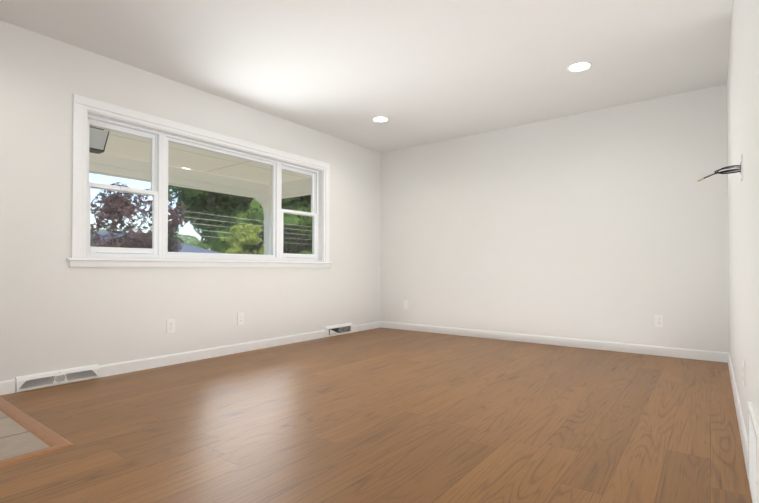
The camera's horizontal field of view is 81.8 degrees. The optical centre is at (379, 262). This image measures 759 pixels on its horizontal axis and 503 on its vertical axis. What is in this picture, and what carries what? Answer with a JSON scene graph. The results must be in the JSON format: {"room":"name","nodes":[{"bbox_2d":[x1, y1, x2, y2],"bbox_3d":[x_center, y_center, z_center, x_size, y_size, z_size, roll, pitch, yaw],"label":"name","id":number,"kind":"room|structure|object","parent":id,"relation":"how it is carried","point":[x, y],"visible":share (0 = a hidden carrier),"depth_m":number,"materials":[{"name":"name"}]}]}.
{"room":"empty living room","nodes":[
{"label":"empty living room","id":0,"kind":"room"},
{"bbox_2d":[0,411,49,459],"bbox_3d":[-2.970,0.889,1.115,1.265,0.096,3.225,-1,-1,37],"label":"floor","id":1,"kind":"structure","parent":0,"point":[16,439],"depth_m":2.10,"materials":[{"name":"tile"}]},
{"bbox_2d":[0,20,380,380],"bbox_3d":[-2.278,-0.353,3.227,0.160,2.440,7.720,-1,-1,37],"label":"wall","id":2,"kind":"structure","parent":0,"point":[57,312],"depth_m":3.46,"materials":[{"name":"paint"}]},
{"bbox_2d":[0,379,15,394],"bbox_3d":[-3.426,0.799,1.552,0.013,0.088,3.370,-1,-1,37],"label":"baseboard","id":3,"kind":"structure","parent":2,"relation":"attached to","point":[7,386],"depth_m":2.86,"materials":[{"name":"white wood"}]},
{"bbox_2d":[15,364,98,392],"bbox_3d":[-2.249,0.814,3.082,0.040,0.103,0.486,-1,-1,37],"label":"air vent","id":4,"kind":"object","parent":2,"relation":"in","point":[49,379],"visible":0.98,"depth_m":3.06,"materials":[{"name":"metal"}]},
{"bbox_2d":[167,319,174,332],"bbox_3d":[-1.778,0.544,3.734,0.008,0.114,0.070,-1,-1,37],"label":"electrical outlet","id":5,"kind":"object","parent":2,"relation":"attached to","point":[170,325],"visible":1,"depth_m":3.73,"materials":[{"name":"white plastic"}]},
{"bbox_2d":[66,258,331,267],"bbox_3d":[-1.435,0.019,4.230,0.115,0.068,2.723,-1,-1,37],"label":"window sill","id":6,"kind":"structure","parent":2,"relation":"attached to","point":[132,263],"depth_m":3.82,"materials":[{"name":"white wood"}]},
{"bbox_2d":[71,94,329,261],"bbox_3d":[-1.413,-0.609,4.223,0.019,1.188,2.663,-1,-1,37],"label":"window casing","id":7,"kind":"structure","parent":2,"relation":"in","point":[82,105],"depth_m":3.39,"materials":[{"name":"white wood"}]},
{"bbox_2d":[86,115,317,259],"bbox_3d":[-1.511,-0.568,4.296,0.085,1.100,2.495,-1,-1,37],"label":"window","id":8,"kind":"structure","parent":2,"relation":"in","point":[158,192],"depth_m":3.82,"materials":[{"name":"clear glass"}]},
{"bbox_2d":[86,110,322,261],"bbox_3d":[-1.451,-0.568,4.251,0.075,1.100,2.495,-1,-1,37],"label":"liner","id":9,"kind":"object","parent":2,"relation":"attached to","point":[320,210],"visible":0.62,"depth_m":4.19,"materials":[{"name":"white wood"}]},
{"bbox_2d":[99,330,324,377],"bbox_3d":[-1.382,0.838,4.250,0.013,0.088,2.420,-1,-1,37],"label":"baseboard","id":10,"kind":"structure","parent":2,"relation":"attached to","point":[159,361],"depth_m":3.93,"materials":[{"name":"white wood"}]},
{"bbox_2d":[237,312,243,324],"bbox_3d":[-1.359,0.552,4.287,0.008,0.114,0.070,-1,-1,37],"label":"electrical outlet","id":11,"kind":"object","parent":2,"relation":"attached to","point":[240,318],"visible":1,"depth_m":4.28,"materials":[{"name":"white plastic"}]},
{"bbox_2d":[325,323,352,336],"bbox_3d":[-0.495,0.834,5.397,0.040,0.129,0.476,-1,-1,37],"label":"air vent","id":12,"kind":"object","parent":2,"relation":"in","point":[338,329],"visible":0.98,"depth_m":5.37,"materials":[{"name":"metal"}]},
{"bbox_2d":[353,321,379,331],"bbox_3d":[-0.174,0.861,5.844,0.013,0.088,0.620,-1,-1,37],"label":"baseboard","id":13,"kind":"structure","parent":2,"relation":"attached to","point":[367,326],"depth_m":5.83,"materials":[{"name":"white wood"}]},
{"bbox_2d":[0,0,732,152],"bbox_3d":[-0.700,-1.660,2.050,4.120,0.140,7.720,-1,-1,37],"label":"ceiling","id":14,"kind":"structure","parent":0,"point":[418,72],"depth_m":3.29,"materials":[{"name":"paint"}]},
{"bbox_2d":[372,116,388,121],"bbox_3d":[0.009,-1.548,4.749,0.184,0.007,0.184,-1,-1,37],"label":"recessed light","id":15,"kind":"object","parent":14,"relation":"in","point":[380,119],"visible":1,"depth_m":4.74,"materials":[{"name":"white plastic"}]},
{"bbox_2d":[567,61,591,71],"bbox_3d":[1.604,-1.565,3.515,0.184,0.007,0.184,-1,-1,37],"label":"recessed light","id":16,"kind":"object","parent":14,"relation":"in","point":[579,66],"visible":1,"depth_m":3.51,"materials":[{"name":"white plastic"}]},
{"bbox_2d":[0,327,751,502],"bbox_3d":[-0.700,0.900,2.013,3.800,0.100,7.400,-1,-1,37],"label":"floor","id":17,"kind":"structure","parent":0,"point":[383,415],"depth_m":2.25,"materials":[{"name":"laminate"}]},
{"bbox_2d":[0,397,74,465],"bbox_3d":[-2.922,0.835,1.118,1.316,0.012,3.288,-1,-1,37],"label":"trim","id":18,"kind":"structure","parent":17,"relation":"on","point":[54,441],"depth_m":2.16,"materials":[{"name":"brown wood"}]},
{"bbox_2d":[381,84,728,351],"bbox_3d":[1.583,-0.327,5.043,3.800,2.440,0.160,-1,-1,37],"label":"wall","id":19,"kind":"structure","parent":0,"point":[609,224],"depth_m":4.60,"materials":[{"name":"paint"}]},
{"bbox_2d":[404,300,407,308],"bbox_3d":[0.349,0.570,5.857,0.070,0.114,0.014,-1,-1,37],"label":"electrical outlet","id":20,"kind":"object","parent":19,"relation":"attached to","point":[405,304],"visible":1,"depth_m":5.85,"materials":[{"name":"white plastic"}]},
{"bbox_2d":[380,321,723,361],"bbox_3d":[1.532,0.848,4.958,3.800,0.088,0.013,-1,-1,37],"label":"baseboard","id":21,"kind":"structure","parent":19,"relation":"attached to","point":[706,355],"depth_m":4.59,"materials":[{"name":"white wood"}]},
{"bbox_2d":[655,315,663,326],"bbox_3d":[2.635,0.555,4.128,0.070,0.114,0.008,-1,-1,37],"label":"electrical outlet","id":22,"kind":"object","parent":19,"relation":"attached to","point":[659,322],"visible":1,"depth_m":4.12,"materials":[{"name":"white plastic"}]},
{"bbox_2d":[726,0,758,435],"bbox_3d":[0.879,-0.388,0.835,0.160,2.440,7.720,-1,-1,37],"label":"wall","id":23,"kind":"structure","parent":0,"point":[742,87],"depth_m":1.94,"materials":[{"name":"paint"}]},
{"bbox_2d":[724,352,748,480],"bbox_3d":[2.232,0.816,2.747,0.013,0.088,2.650,-1,-1,37],"label":"baseboard","id":24,"kind":"structure","parent":23,"relation":"attached to","point":[744,438],"depth_m":2.29,"materials":[{"name":"white wood"}]},
{"bbox_2d":[740,154,742,180],"bbox_3d":[1.694,-0.440,2.050,0.006,0.114,0.070,-1,-1,37],"label":"outlet plate","id":25,"kind":"object","parent":23,"relation":"attached to","point":[741,160],"visible":1,"depth_m":2.02,"materials":[{"name":"white plastic"}]},
{"bbox_2d":[704,169,740,178],"bbox_3d":[1.625,-0.418,2.080,0.148,0.038,0.010,0,-1,25],"label":"cord","id":26,"kind":"object","parent":25,"relation":"attached to","point":[721,171],"visible":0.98,"depth_m":2.08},
{"bbox_2d":[714,167,740,172],"bbox_3d":[1.650,-0.436,2.075,0.103,0.026,0.015,0,-1,27],"label":"cord","id":27,"kind":"object","parent":25,"relation":"attached to","point":[726,171],"visible":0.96,"depth_m":2.08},
{"bbox_2d":[717,165,740,173],"bbox_3d":[1.652,-0.437,2.071,0.093,0.038,0.009,0,-1,25],"label":"cord","id":28,"kind":"object","parent":25,"relation":"attached to","point":[729,172],"visible":0.92,"depth_m":2.07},
{"bbox_2d":[743,359,745,386],"bbox_3d":[1.675,0.509,2.013,0.008,0.114,0.070,-1,-1,37],"label":"electrical outlet","id":29,"kind":"object","parent":23,"relation":"attached to","point":[744,375],"visible":1,"depth_m":1.99,"materials":[{"name":"white plastic"}]},
{"bbox_2d":[748,402,758,502],"bbox_3d":[1.302,0.690,1.522,0.014,0.305,0.424,-1,-1,37],"label":"air vent","id":30,"kind":"object","parent":23,"relation":"in","point":[753,451],"visible":1,"depth_m":1.50,"materials":[{"name":"metal"}]},
{"label":"outside","id":31,"kind":"structure","parent":0,"visible":0},
{"bbox_3d":[-26.905,2.172,45.070,150.000,0.200,200.000,-1,-1,37],"label":"ground","id":32,"kind":"structure","parent":31,"visible":0},
{"bbox_2d":[90,182,186,251],"bbox_3d":[-8.711,-0.526,15.052,3.978,4.340,4.031,-1,-1,37],"label":"tree","id":33,"kind":"object","parent":32,"relation":"on","point":[113,211],"depth_m":14.31,"materials":[{"name":"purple plant"}]},
{"bbox_2d":[90,227,219,252],"bbox_3d":[-18.945,-0.377,33.051,10.750,4.850,11.900,-1,-1,37],"label":"neighbor house","id":34,"kind":"structure","parent":32,"relation":"on","point":[185,247],"depth_m":34.04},
{"bbox_2d":[90,229,310,253],"bbox_3d":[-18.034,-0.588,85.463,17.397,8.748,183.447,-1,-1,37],"label":"tree","id":35,"kind":"object","parent":32,"relation":"on","point":[188,239],"depth_m":68.95,"materials":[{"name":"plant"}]},
{"bbox_2d":[186,189,259,254],"bbox_3d":[-15.421,-7.324,55.765,16.340,19.154,15.960,-1,-1,37],"label":"tree","id":36,"kind":"object","parent":32,"relation":"on","point":[196,225],"depth_m":51.50,"materials":[{"name":"green plant"}]},
{"bbox_2d":[168,185,283,253],"bbox_3d":[-15.301,-5.886,45.677,12.812,15.942,14.500,-1,-1,37],"label":"tree","id":37,"kind":"object","parent":32,"relation":"on","point":[205,205],"depth_m":43.66,"materials":[{"name":"green plant"}]},
{"bbox_2d":[225,223,263,254],"bbox_3d":[-5.245,0.058,17.414,1.996,3.241,2.031,-1,-1,37],"label":"tree","id":38,"kind":"object","parent":32,"relation":"on","point":[246,238],"depth_m":16.93,"materials":[{"name":"green plant"}]},
{"bbox_2d":[200,190,311,252],"bbox_3d":[-9.826,-6.331,44.902,14.412,16.803,13.703,-1,-1,37],"label":"tree","id":39,"kind":"object","parent":32,"relation":"on","point":[287,240],"depth_m":43.12,"materials":[{"name":"green plant"}]},
{"bbox_2d":[281,196,311,242],"bbox_3d":[-4.336,-5.967,42.663,13.734,16.032,13.448,-1,-1,37],"label":"tree","id":40,"kind":"object","parent":32,"relation":"on","point":[293,201],"depth_m":39.36,"materials":[{"name":"green plant"}]},
{"bbox_2d":[287,242,311,253],"bbox_3d":[-8.204,-7.400,56.883,17.106,19.305,16.773,-1,-1,37],"label":"tree","id":41,"kind":"object","parent":32,"relation":"on","point":[299,248],"depth_m":54.35,"materials":[{"name":"green plant"}]},
{"bbox_2d":[297,250,311,253],"bbox_3d":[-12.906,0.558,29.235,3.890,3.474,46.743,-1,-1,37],"label":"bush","id":42,"kind":"object","parent":32,"relation":"on","point":[305,252],"depth_m":37.08,"materials":[{"name":"green plant"}]},
{"bbox_3d":[-3.520,1.235,3.800,2.540,0.480,8.450,-1,-1,37],"label":"porch floor","id":43,"kind":"structure","parent":32,"relation":"on","visible":0},
{"bbox_2d":[255,197,270,254],"bbox_3d":[-1.931,-0.030,7.596,0.380,2.160,0.380,-1,-1,37],"label":"porch column","id":44,"kind":"structure","parent":43,"relation":"on","point":[267,242],"depth_m":7.68,"materials":[{"name":"paint"}]},
{"bbox_2d":[89,152,310,198],"bbox_3d":[-3.513,-1.285,3.791,2.475,0.240,8.385,-1,-1,37],"label":"beam","id":45,"kind":"structure","parent":44,"relation":"on","point":[121,169],"depth_m":6.58,"materials":[{"name":"paint"}]},
{"bbox_2d":[91,126,310,184],"bbox_3d":[-3.549,-1.451,4.049,2.840,0.100,8.750,-1,-1,37],"label":"ceiling","id":46,"kind":"structure","parent":45,"relation":"on","point":[204,156],"depth_m":5.87,"materials":[{"name":"beige paint"}]},
{"bbox_2d":[89,126,108,153],"bbox_3d":[-2.991,-1.276,4.584,0.221,0.235,0.221,-1,-1,37],"label":"ceiling lamp","id":47,"kind":"object","parent":46,"relation":"hanging from","point":[101,134],"depth_m":4.55,"materials":[{"name":"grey glass"}]},
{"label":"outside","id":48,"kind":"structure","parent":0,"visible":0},
{"bbox_2d":[95,199,308,226],"bbox_3d":[-2.534,-2.913,39.221,0.026,0.323,120.001,-1,-1,37],"label":"power cord","id":49,"kind":"object","parent":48,"point":[225,216],"depth_m":28.89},
{"bbox_2d":[109,221,307,239],"bbox_3d":[-2.893,-1.884,39.478,0.026,0.273,120.000,-1,-1,37],"label":"power cord","id":50,"kind":"object","parent":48,"point":[213,231],"depth_m":28.85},
{"bbox_2d":[148,212,307,230],"bbox_3d":[-2.654,-2.582,39.307,0.026,0.283,120.001,-1,-1,37],"label":"power cord","id":51,"kind":"object","parent":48,"point":[234,222],"depth_m":29.23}
]}

